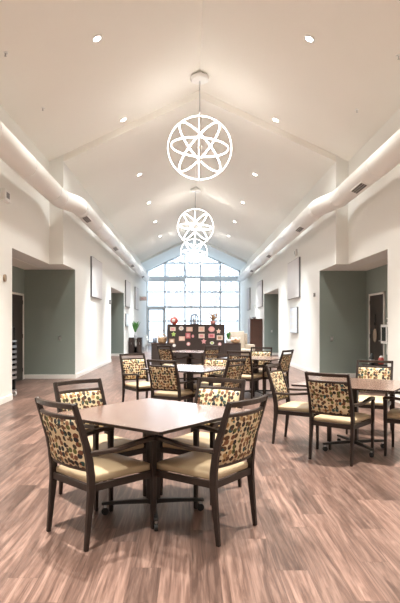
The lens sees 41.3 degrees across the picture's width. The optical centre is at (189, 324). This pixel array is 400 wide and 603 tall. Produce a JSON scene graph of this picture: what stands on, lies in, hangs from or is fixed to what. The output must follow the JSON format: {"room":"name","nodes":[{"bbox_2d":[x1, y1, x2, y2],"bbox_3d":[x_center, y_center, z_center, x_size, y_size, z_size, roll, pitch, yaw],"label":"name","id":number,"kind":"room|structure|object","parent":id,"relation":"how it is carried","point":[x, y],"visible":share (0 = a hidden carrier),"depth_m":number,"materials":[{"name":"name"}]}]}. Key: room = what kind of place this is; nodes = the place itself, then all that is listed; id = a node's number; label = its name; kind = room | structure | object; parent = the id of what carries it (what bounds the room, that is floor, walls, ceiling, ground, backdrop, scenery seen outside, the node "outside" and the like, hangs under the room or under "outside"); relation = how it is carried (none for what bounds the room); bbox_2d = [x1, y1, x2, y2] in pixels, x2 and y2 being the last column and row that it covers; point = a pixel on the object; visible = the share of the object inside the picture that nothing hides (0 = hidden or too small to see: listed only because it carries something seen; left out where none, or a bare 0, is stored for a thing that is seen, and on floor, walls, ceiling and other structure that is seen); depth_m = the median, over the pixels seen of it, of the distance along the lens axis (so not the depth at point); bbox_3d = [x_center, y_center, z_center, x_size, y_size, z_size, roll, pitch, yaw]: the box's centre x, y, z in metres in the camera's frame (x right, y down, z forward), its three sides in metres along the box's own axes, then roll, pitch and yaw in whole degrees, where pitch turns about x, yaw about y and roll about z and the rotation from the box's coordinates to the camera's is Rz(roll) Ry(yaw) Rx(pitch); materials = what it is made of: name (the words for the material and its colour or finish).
{"room":"communal dining hall","nodes":[
{"label":"communal dining hall","id":0,"kind":"room"},
{"bbox_2d":[12,257,43,269],"bbox_3d":[-4.070,-1.470,11.635,0.660,0.100,3.930,0,0,0],"label":"ceiling","id":1,"kind":"structure","parent":0,"point":[15,262],"depth_m":12.65,"materials":[{"name":"paint"}]},
{"bbox_2d":[0,105,145,397],"bbox_3d":[-3.675,-1.380,15.500,1.450,5.520,41.000,0,0,0],"label":"wall","id":2,"kind":"structure","parent":0,"point":[36,232],"depth_m":13.60,"materials":[{"name":"paint"}]},
{"bbox_2d":[1,188,10,202],"bbox_3d":[-3.242,-2.280,9.350,0.076,0.200,0.300,0,0,0],"label":"speaker","id":3,"kind":"object","parent":2,"relation":"attached to","point":[5,194],"visible":1,"depth_m":9.27},
{"bbox_2d":[12,292,23,380],"bbox_3d":[-4.215,0.295,12.950,0.071,2.170,1.060,0,0,0],"label":"door","id":4,"kind":"structure","parent":2,"relation":"in","point":[17,298],"depth_m":13.18,"materials":[{"name":"paint"}]},
{"bbox_2d":[0,359,110,404],"bbox_3d":[-3.592,1.325,7.400,1.315,0.110,24.800,0,0,0],"label":"baseboard","id":5,"kind":"structure","parent":2,"relation":"attached to","point":[25,376],"depth_m":13.59,"materials":[{"name":"paint"}]},
{"bbox_2d":[90,256,101,299],"bbox_3d":[-2.922,-1.440,16.590,0.056,1.200,1.820,0,0,0],"label":"acoustic panel","id":6,"kind":"object","parent":2,"relation":"attached to","point":[95,265],"visible":1,"depth_m":16.23,"materials":[{"name":"fabric"}]},
{"bbox_2d":[125,314,128,325],"bbox_3d":[-2.922,-0.230,24.575,0.056,0.580,0.850,0,0,0],"label":"wall picture","id":7,"kind":"object","parent":2,"relation":"attached to","point":[126,315],"visible":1,"depth_m":24.35},
{"bbox_2d":[125,280,130,307],"bbox_3d":[-2.922,-1.440,24.900,0.056,1.200,1.800,0,0,0],"label":"acoustic panel","id":8,"kind":"object","parent":2,"relation":"attached to","point":[127,284],"visible":1,"depth_m":24.54,"materials":[{"name":"fabric"}]},
{"bbox_2d":[135,287,138,309],"bbox_3d":[-2.922,-1.440,29.100,0.056,1.200,1.800,0,0,0],"label":"acoustic panel","id":9,"kind":"object","parent":2,"relation":"attached to","point":[136,288],"visible":1,"depth_m":28.73,"materials":[{"name":"fabric"}]},
{"bbox_2d":[140,296,146,300],"bbox_3d":[-2.750,-1.560,31.200,0.400,0.320,0.100,0,0,0],"label":"exit sign","id":10,"kind":"object","parent":2,"relation":"attached to","point":[142,298],"visible":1,"depth_m":31.17,"materials":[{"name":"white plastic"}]},
{"bbox_2d":[0,0,399,270],"bbox_3d":[0.205,-4.709,15.500,7.570,2.082,41.000,0,0,0],"label":"ceiling","id":11,"kind":"structure","parent":0,"point":[256,57],"depth_m":10.70,"materials":[{"name":"paint"}]},
{"bbox_2d":[91,34,102,42],"bbox_3d":[-1.509,-4.649,8.600,0.183,0.093,0.199,0,0,7],"label":"recessed light","id":12,"kind":"object","parent":11,"relation":"in","point":[98,37],"visible":1,"depth_m":8.59,"materials":[{"name":"white plastic"}]},
{"bbox_2d":[181,224,206,265],"bbox_3d":[0.210,-4.189,27.600,1.256,2.221,1.256,0,0,-35],"label":"orb chandelier","id":13,"kind":"object","parent":11,"relation":"hanging from","point":[193,250],"visible":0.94,"depth_m":27.58,"materials":[{"name":"white metal"}]},
{"bbox_2d":[177,187,213,244],"bbox_3d":[0.210,-4.184,20.400,1.256,2.231,1.256,0,0,-35],"label":"orb chandelier","id":14,"kind":"object","parent":11,"relation":"hanging from","point":[195,190],"visible":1,"depth_m":20.37,"materials":[{"name":"white metal"}]},
{"bbox_2d":[167,71,231,180],"bbox_3d":[0.210,-4.304,11.500,1.257,2.331,1.257,0,0,34],"label":"orb chandelier","id":15,"kind":"object","parent":11,"relation":"hanging from","point":[199,78],"visible":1,"depth_m":11.47,"materials":[{"name":"white plastic"}]},
{"bbox_2d":[304,34,314,42],"bbox_3d":[1.939,-4.644,8.600,0.183,0.093,0.199,0,0,7],"label":"recessed light","id":16,"kind":"object","parent":11,"relation":"in","point":[308,38],"visible":1,"depth_m":8.59,"materials":[{"name":"white plastic"}]},
{"bbox_2d":[0,345,399,602],"bbox_3d":[0.250,1.455,15.475,12.500,0.150,41.350,0,0,0],"label":"floor","id":17,"kind":"structure","parent":0,"point":[327,529],"depth_m":3.65,"materials":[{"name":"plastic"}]},
{"bbox_2d":[12,327,16,395],"bbox_3d":[-3.685,0.705,10.150,0.610,1.350,0.520,0,0,0],"label":"cart","id":18,"kind":"object","parent":17,"relation":"on","point":[14,346],"visible":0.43,"depth_m":10.34,"materials":[{"name":"black metal"}]},
{"bbox_2d":[34,397,156,551],"bbox_3d":[-0.641,0.926,3.535,0.684,0.909,0.542,0,0,-45],"label":"dining chair","id":19,"kind":"object","parent":17,"relation":"on","point":[68,445],"visible":0.98,"depth_m":3.39,"materials":[{"name":"multicoloured fabric"}]},
{"bbox_2d":[53,378,145,510],"bbox_3d":[-0.753,0.926,4.333,0.542,0.909,0.684,0,0,-45],"label":"dining chair","id":20,"kind":"object","parent":17,"relation":"on","point":[86,397],"visible":0.43,"depth_m":4.37,"materials":[{"name":"multicoloured fabric"}]},
{"bbox_2d":[129,337,142,353],"bbox_3d":[-2.610,0.990,25.494,0.640,0.780,0.473,0,0,0],"label":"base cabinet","id":21,"kind":"object","parent":17,"relation":"on","point":[132,349],"visible":0.94,"depth_m":25.28,"materials":[{"name":"wood"}]},
{"bbox_2d":[132,321,139,337],"bbox_3d":[-2.597,0.191,25.420,0.430,0.818,0.500,0,0,0],"label":"potted palm","id":22,"kind":"object","parent":21,"relation":"on","point":[135,325],"visible":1,"depth_m":25.35,"materials":[{"name":"green plant"}]},
{"bbox_2d":[119,353,163,401],"bbox_3d":[-0.793,0.926,8.551,0.542,0.909,0.684,0,0,-35],"label":"dining chair","id":23,"kind":"object","parent":17,"relation":"on","point":[130,367],"visible":0.76,"depth_m":8.65,"materials":[{"name":"fabric"}]},
{"bbox_2d":[58,398,248,530],"bbox_3d":[-0.270,1.010,3.900,1.060,0.741,1.060,0,0,38],"label":"dining table","id":24,"kind":"object","parent":17,"relation":"on","point":[150,416],"visible":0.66,"depth_m":3.85,"materials":[{"name":"laminate"}]},
{"bbox_2d":[147,359,197,401],"bbox_3d":[-0.247,0.926,7.475,0.542,0.909,0.684,0,0,30],"label":"dining chair","id":25,"kind":"object","parent":17,"relation":"on","point":[166,379],"visible":0.83,"depth_m":7.26,"materials":[{"name":"fabric"}]},
{"bbox_2d":[157,345,189,365],"bbox_3d":[-0.413,0.926,12.667,0.684,0.909,0.542,0,0,-45],"label":"dining chair","id":26,"kind":"object","parent":17,"relation":"on","point":[164,354],"visible":0.48,"depth_m":12.47,"materials":[{"name":"brown wood"}]},
{"bbox_2d":[141,364,225,402],"bbox_3d":[0.000,1.010,7.920,1.060,0.741,1.060,0,0,33],"label":"dining table","id":27,"kind":"object","parent":17,"relation":"on","point":[189,369],"visible":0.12,"depth_m":7.79,"materials":[{"name":"brown wood"}]},
{"bbox_2d":[151,324,240,364],"bbox_3d":[0.199,0.680,17.809,2.989,1.400,0.442,0,0,0],"label":"divider","id":28,"kind":"object","parent":17,"relation":"on","point":[195,343],"visible":0.51,"depth_m":17.60,"materials":[{"name":"brown wood"}]},
{"bbox_2d":[157,334,166,342],"bbox_3d":[-0.933,0.453,17.800,0.327,0.304,0.320,0,0,0],"label":"basket","id":29,"kind":"object","parent":28,"relation":"on","point":[161,339],"visible":1,"depth_m":17.70,"materials":[{"name":"wicker"}]},
{"bbox_2d":[170,315,177,323],"bbox_3d":[-0.531,-0.170,17.795,0.270,0.300,0.279,0,0,0],"label":"round vase","id":30,"kind":"object","parent":28,"relation":"on","point":[173,320],"visible":0.97,"depth_m":17.71,"materials":[{"name":"red ceramic"}]},
{"bbox_2d":[179,336,184,340],"bbox_3d":[-0.269,0.452,17.596,0.199,0.146,0.007,0,0,0],"label":"paper","id":31,"kind":"object","parent":28,"relation":"attached to","point":[181,338],"visible":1,"depth_m":17.59,"materials":[{"name":"paper"}]},
{"bbox_2d":[190,314,198,323],"bbox_3d":[0.153,-0.199,17.800,0.274,0.357,0.184,0,0,0],"label":"lantern","id":32,"kind":"object","parent":28,"relation":"on","point":[194,320],"visible":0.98,"depth_m":17.72,"materials":[{"name":"white metal"}]},
{"bbox_2d":[198,327,204,331],"bbox_3d":[0.382,0.140,17.596,0.199,0.173,0.007,0,0,0],"label":"paper","id":33,"kind":"object","parent":28,"relation":"attached to","point":[200,329],"visible":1,"depth_m":17.59,"materials":[{"name":"paper"}]},
{"bbox_2d":[209,313,217,323],"bbox_3d":[0.780,-0.208,17.810,0.328,0.377,0.326,0,0,0],"label":"flower pot","id":34,"kind":"object","parent":28,"relation":"on","point":[213,318],"visible":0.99,"depth_m":17.76,"materials":[{"name":"ceramic"}]},
{"bbox_2d":[217,335,222,339],"bbox_3d":[0.986,0.422,17.596,0.199,0.153,0.007,0,0,0],"label":"paper","id":35,"kind":"object","parent":28,"relation":"attached to","point":[219,337],"visible":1,"depth_m":17.59,"materials":[{"name":"beige paper"}]},
{"bbox_2d":[225,332,230,342],"bbox_3d":[1.285,0.416,17.820,0.190,0.379,0.188,0,0,21],"label":"potted plant","id":36,"kind":"object","parent":28,"relation":"on","point":[228,340],"visible":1,"depth_m":17.78,"materials":[{"name":"green plant"}]},
{"bbox_2d":[231,337,239,342],"bbox_3d":[1.530,0.506,17.780,0.316,0.198,0.295,0,0,0],"label":"flower basket","id":37,"kind":"object","parent":28,"relation":"on","point":[233,340],"visible":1,"depth_m":17.68,"materials":[{"name":"wicker"}]},
{"bbox_2d":[172,350,219,382],"bbox_3d":[0.020,1.010,12.850,1.060,0.741,1.060,0,0,33],"label":"dining table","id":38,"kind":"object","parent":17,"relation":"on","point":[191,352],"visible":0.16,"depth_m":12.78,"materials":[{"name":"brown wood"}]},
{"bbox_2d":[160,377,245,504],"bbox_3d":[0.129,0.926,4.451,0.542,0.909,0.684,0,0,31],"label":"dining chair","id":39,"kind":"object","parent":17,"relation":"on","point":[207,395],"visible":0.41,"depth_m":4.58,"materials":[{"name":"multicoloured fabric"}]},
{"bbox_2d":[186,345,219,364],"bbox_3d":[0.330,0.926,12.364,0.542,0.909,0.684,0,0,-42],"label":"dining chair","id":40,"kind":"object","parent":17,"relation":"on","point":[211,351],"visible":0.42,"depth_m":12.16,"materials":[{"name":"brown wood"}]},
{"bbox_2d":[183,353,229,401],"bbox_3d":[0.289,0.926,8.464,0.542,0.909,0.684,0,0,31],"label":"dining chair","id":41,"kind":"object","parent":17,"relation":"on","point":[206,361],"visible":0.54,"depth_m":8.63,"materials":[{"name":"fabric"}]},
{"bbox_2d":[152,394,267,546],"bbox_3d":[0.147,0.926,3.606,0.684,0.909,0.542,0,0,38],"label":"dining chair","id":42,"kind":"object","parent":17,"relation":"on","point":[237,433],"visible":0.94,"depth_m":3.44,"materials":[{"name":"multicoloured fabric"}]},
{"bbox_2d":[190,358,245,402],"bbox_3d":[0.421,0.926,7.577,0.684,0.909,0.542,0,0,35],"label":"dining chair","id":43,"kind":"object","parent":17,"relation":"on","point":[231,371],"visible":0.42,"depth_m":7.38,"materials":[{"name":"brown wood"}]},
{"bbox_2d":[228,331,254,354],"bbox_3d":[1.961,0.808,20.461,0.840,1.143,0.815,0,0,-25],"label":"armchair","id":44,"kind":"object","parent":17,"relation":"on","point":[238,334],"visible":0.38,"depth_m":20.69,"materials":[{"name":"beige fabric"}]},
{"bbox_2d":[227,351,264,398],"bbox_3d":[1.033,0.926,9.915,0.542,0.909,0.684,0,0,30],"label":"dining chair","id":45,"kind":"object","parent":17,"relation":"on","point":[248,375],"visible":0.56,"depth_m":9.66,"materials":[{"name":"brown wood"}]},
{"bbox_2d":[220,356,279,395],"bbox_3d":[1.300,1.010,10.400,1.060,0.741,1.060,0,0,33],"label":"dining table","id":46,"kind":"object","parent":17,"relation":"on","point":[256,359],"visible":0.58,"depth_m":10.36,"materials":[{"name":"brown wood"}]},
{"bbox_2d":[248,319,261,350],"bbox_3d":[3.086,0.545,25.200,0.598,1.670,0.940,0,0,0],"label":"tall cabinet","id":47,"kind":"object","parent":17,"relation":"on","point":[254,325],"visible":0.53,"depth_m":24.75,"materials":[{"name":"brown wood"}]},
{"bbox_2d":[250,347,271,389],"bbox_3d":[1.418,0.926,11.039,0.542,0.909,0.684,0,0,22],"label":"dining chair","id":48,"kind":"object","parent":17,"relation":"on","point":[253,353],"visible":0.34,"depth_m":11.27,"materials":[{"name":"fabric"}]},
{"bbox_2d":[253,349,293,396],"bbox_3d":[1.621,0.926,10.207,0.684,0.909,0.542,0,0,35],"label":"dining chair","id":49,"kind":"object","parent":17,"relation":"on","point":[285,359],"visible":0.52,"depth_m":10.11,"materials":[{"name":"brown wood"}]},
{"bbox_2d":[265,363,327,448],"bbox_3d":[1.254,0.926,6.246,0.684,0.909,0.542,0,0,29],"label":"dining chair","id":50,"kind":"object","parent":17,"relation":"on","point":[279,387],"visible":0.8,"depth_m":6.14,"materials":[{"name":"fabric"}]},
{"bbox_2d":[305,371,374,466],"bbox_3d":[1.536,0.926,5.475,0.542,0.909,0.684,0,0,39],"label":"dining chair","id":51,"kind":"object","parent":17,"relation":"on","point":[333,400],"visible":0.99,"depth_m":5.29,"materials":[{"name":"fabric"}]},
{"bbox_2d":[291,377,399,456],"bbox_3d":[1.820,1.010,5.870,1.060,0.741,1.060,0,0,33],"label":"dining table","id":52,"kind":"object","parent":17,"relation":"on","point":[358,384],"visible":0.77,"depth_m":5.82,"materials":[{"name":"brown wood"}]},
{"bbox_2d":[346,360,392,434],"bbox_3d":[2.336,0.926,6.846,0.542,0.909,0.684,0,0,29],"label":"dining chair","id":53,"kind":"object","parent":17,"relation":"on","point":[366,372],"visible":0.42,"depth_m":7.01,"materials":[{"name":"fabric"}]},
{"bbox_2d":[362,364,387,366],"bbox_3d":[4.250,1.145,12.200,0.440,0.470,0.440,0,0,0],"label":"side table","id":54,"kind":"object","parent":17,"relation":"on","point":[362,364],"visible":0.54,"depth_m":11.98,"materials":[{"name":"brown wood"}]},
{"bbox_2d":[369,353,374,364],"bbox_3d":[4.160,0.780,12.120,0.124,0.260,0.122,0,0,0],"label":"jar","id":55,"kind":"object","parent":54,"relation":"on","point":[371,357],"visible":0.79,"depth_m":12.08,"materials":[{"name":"black glass"}]},
{"bbox_2d":[378,356,383,364],"bbox_3d":[4.400,0.810,12.200,0.124,0.200,0.122,0,0,0],"label":"jar","id":56,"kind":"object","parent":54,"relation":"on","point":[380,357],"visible":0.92,"depth_m":12.16,"materials":[{"name":"red ceramic"}]},
{"bbox_2d":[383,391,399,455],"bbox_3d":[2.450,0.926,5.633,0.684,0.909,0.542,0,0,30],"label":"dining chair","id":57,"kind":"object","parent":17,"relation":"on","point":[392,416],"visible":0.99,"depth_m":5.58,"materials":[{"name":"brown wood"}]},
{"bbox_2d":[240,109,399,396],"bbox_3d":[4.085,-1.380,15.500,1.370,5.520,41.000,0,0,0],"label":"wall","id":58,"kind":"structure","parent":0,"point":[366,230],"depth_m":13.90,"materials":[{"name":"paint"}]},
{"bbox_2d":[146,249,239,344],"bbox_3d":[0.225,-1.912,36.000,6.401,6.584,0.120,0,0,0],"label":"window","id":59,"kind":"structure","parent":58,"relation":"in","point":[184,254],"depth_m":35.94,"materials":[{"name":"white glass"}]},
{"bbox_2d":[148,308,163,344],"bbox_3d":[-2.305,0.115,35.970,1.130,2.530,0.160,0,0,0],"label":"door","id":60,"kind":"structure","parent":59,"relation":"attached to","point":[149,343],"depth_m":35.95,"materials":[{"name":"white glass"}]},
{"bbox_2d":[149,278,184,280],"bbox_3d":[-1.615,-3.061,35.870,2.550,0.218,0.140,0,0,0],"label":"roller shade","id":61,"kind":"object","parent":59,"relation":"attached to","point":[150,279],"visible":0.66,"depth_m":35.80,"materials":[{"name":"white fabric"}]},
{"bbox_2d":[201,278,238,280],"bbox_3d":[2.030,-3.061,35.870,2.620,0.218,0.140,0,0,0],"label":"roller shade","id":62,"kind":"object","parent":59,"relation":"attached to","point":[202,279],"visible":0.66,"depth_m":35.80,"materials":[{"name":"white fabric"}]},
{"bbox_2d":[247,288,249,309],"bbox_3d":[3.372,-1.480,30.550,0.056,1.240,1.500,0,0,0],"label":"acoustic panel","id":63,"kind":"object","parent":58,"relation":"attached to","point":[248,289],"visible":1,"depth_m":30.30,"materials":[{"name":"fabric"}]},
{"bbox_2d":[257,280,262,307],"bbox_3d":[3.372,-1.480,25.550,0.056,1.240,1.700,0,0,0],"label":"acoustic panel","id":64,"kind":"object","parent":58,"relation":"attached to","point":[260,283],"visible":1,"depth_m":25.14,"materials":[{"name":"fabric"}]},
{"bbox_2d":[287,257,300,299],"bbox_3d":[3.372,-1.480,17.250,0.056,1.240,1.900,0,0,0],"label":"acoustic panel","id":65,"kind":"object","parent":58,"relation":"attached to","point":[294,267],"visible":1,"depth_m":16.96,"materials":[{"name":"fabric"}]},
{"bbox_2d":[290,307,297,332],"bbox_3d":[3.370,-0.155,17.185,0.060,0.830,1.130,0,0,0],"label":"display case","id":66,"kind":"object","parent":58,"relation":"attached to","point":[293,311],"visible":1,"depth_m":16.96,"materials":[{"name":"white plastic"}]},
{"bbox_2d":[278,360,355,377],"bbox_3d":[4.003,1.325,15.150,1.235,0.110,10.500,0,0,0],"label":"baseboard","id":67,"kind":"structure","parent":58,"relation":"attached to","point":[291,364],"depth_m":15.27,"materials":[{"name":"paint"}]},
{"bbox_2d":[369,292,384,364],"bbox_3d":[4.585,0.295,13.090,0.071,2.170,1.080,0,0,0],"label":"door","id":68,"kind":"structure","parent":58,"relation":"in","point":[376,300],"depth_m":13.03,"materials":[{"name":"paint"}]},
{"bbox_2d":[373,315,376,341],"bbox_3d":[4.587,0.083,13.150,0.042,0.686,0.244,0,0,0],"label":"ornament","id":69,"kind":"object","parent":68,"relation":"hanging from","point":[374,330],"visible":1,"depth_m":13.13,"materials":[{"name":"beige fabric"}]},
{"bbox_2d":[381,325,387,354],"bbox_3d":[4.536,0.335,12.197,0.168,0.690,0.406,0,0,0],"label":"upper cabinet","id":70,"kind":"object","parent":58,"relation":"attached to","point":[384,328],"visible":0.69,"depth_m":12.18,"materials":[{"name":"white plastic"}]},
{"bbox_2d":[349,257,387,270],"bbox_3d":[4.460,-1.470,11.850,0.620,0.100,4.100,0,0,0],"label":"ceiling","id":71,"kind":"structure","parent":0,"point":[382,262],"depth_m":12.65,"materials":[{"name":"paint"}]},
{"bbox_3d":[0.205,-2.045,-5.075,6.970,6.850,0.150,0,0,0],"label":"wall","id":72,"kind":"structure","parent":0,"visible":0},
{"bbox_2d":[0,121,149,280],"bbox_3d":[-2.730,-2.770,13.200,0.684,0.443,36.400,0,0,0],"label":"air duct","id":73,"kind":"object","parent":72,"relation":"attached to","point":[13,153],"visible":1,"depth_m":10.69,"materials":[{"name":"metal"}]},
{"bbox_2d":[81,215,91,222],"bbox_3d":[-2.525,-2.594,12.950,0.153,0.090,0.660,0,0,0],"label":"grille","id":74,"kind":"object","parent":73,"relation":"attached to","point":[86,218],"depth_m":12.95,"materials":[{"name":"metal"}]},
{"bbox_2d":[238,129,399,281],"bbox_3d":[3.155,-2.770,13.200,0.654,0.443,36.400,0,0,0],"label":"air duct","id":75,"kind":"object","parent":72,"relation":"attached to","point":[384,159],"visible":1,"depth_m":11.01,"materials":[{"name":"metal"}]},
{"bbox_2d":[295,226,304,232],"bbox_3d":[2.965,-2.594,14.300,0.153,0.090,0.660,0,0,0],"label":"grille","id":76,"kind":"object","parent":75,"relation":"attached to","point":[299,229],"depth_m":14.30,"materials":[{"name":"metal"}]},
{"bbox_2d":[350,181,368,193],"bbox_3d":[3.195,-2.594,10.000,0.153,0.090,0.660,0,0,0],"label":"grille","id":77,"kind":"object","parent":75,"relation":"attached to","point":[357,187],"depth_m":9.98,"materials":[{"name":"metal"}]},
{"label":"outside","id":78,"kind":"structure","parent":0,"visible":0},
{"bbox_2d":[149,333,226,342],"bbox_3d":[0.000,1.680,73.075,80.000,0.200,73.850,0,0,0],"label":"ground","id":79,"kind":"structure","parent":78,"point":[151,335],"depth_m":79.75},
{"bbox_2d":[166,254,205,335],"bbox_3d":[-0.221,-5.097,53.161,6.831,13.489,5.379,0,0,-26],"label":"bare tree","id":80,"kind":"object","parent":79,"relation":"on","point":[174,260],"visible":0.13,"depth_m":52.08,"materials":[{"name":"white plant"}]},
{"bbox_2d":[163,254,222,323],"bbox_3d":[-0.244,-3.034,45.556,5.864,9.359,4.914,0,0,-40],"label":"bare tree","id":81,"kind":"object","parent":79,"relation":"on","point":[191,286],"visible":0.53,"depth_m":45.05,"materials":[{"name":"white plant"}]},
{"bbox_2d":[207,264,238,298],"bbox_3d":[5.431,-3.891,45.874,5.477,11.080,6.977,0,0,-43],"label":"bare tree","id":82,"kind":"object","parent":79,"relation":"on","point":[207,264],"visible":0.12,"depth_m":45.55,"materials":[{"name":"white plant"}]},
{"bbox_2d":[210,259,238,323],"bbox_3d":[4.056,-5.007,50.148,4.946,13.290,7.774,0,0,0],"label":"bare tree","id":83,"kind":"object","parent":79,"relation":"on","point":[216,300],"visible":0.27,"depth_m":50.02,"materials":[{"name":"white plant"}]},
{"bbox_2d":[234,271,238,330],"bbox_3d":[6.344,-5.915,62.495,7.442,15.149,9.594,0,0,29],"label":"bare tree","id":84,"kind":"object","parent":79,"relation":"on","point":[237,274],"visible":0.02,"depth_m":62.32,"materials":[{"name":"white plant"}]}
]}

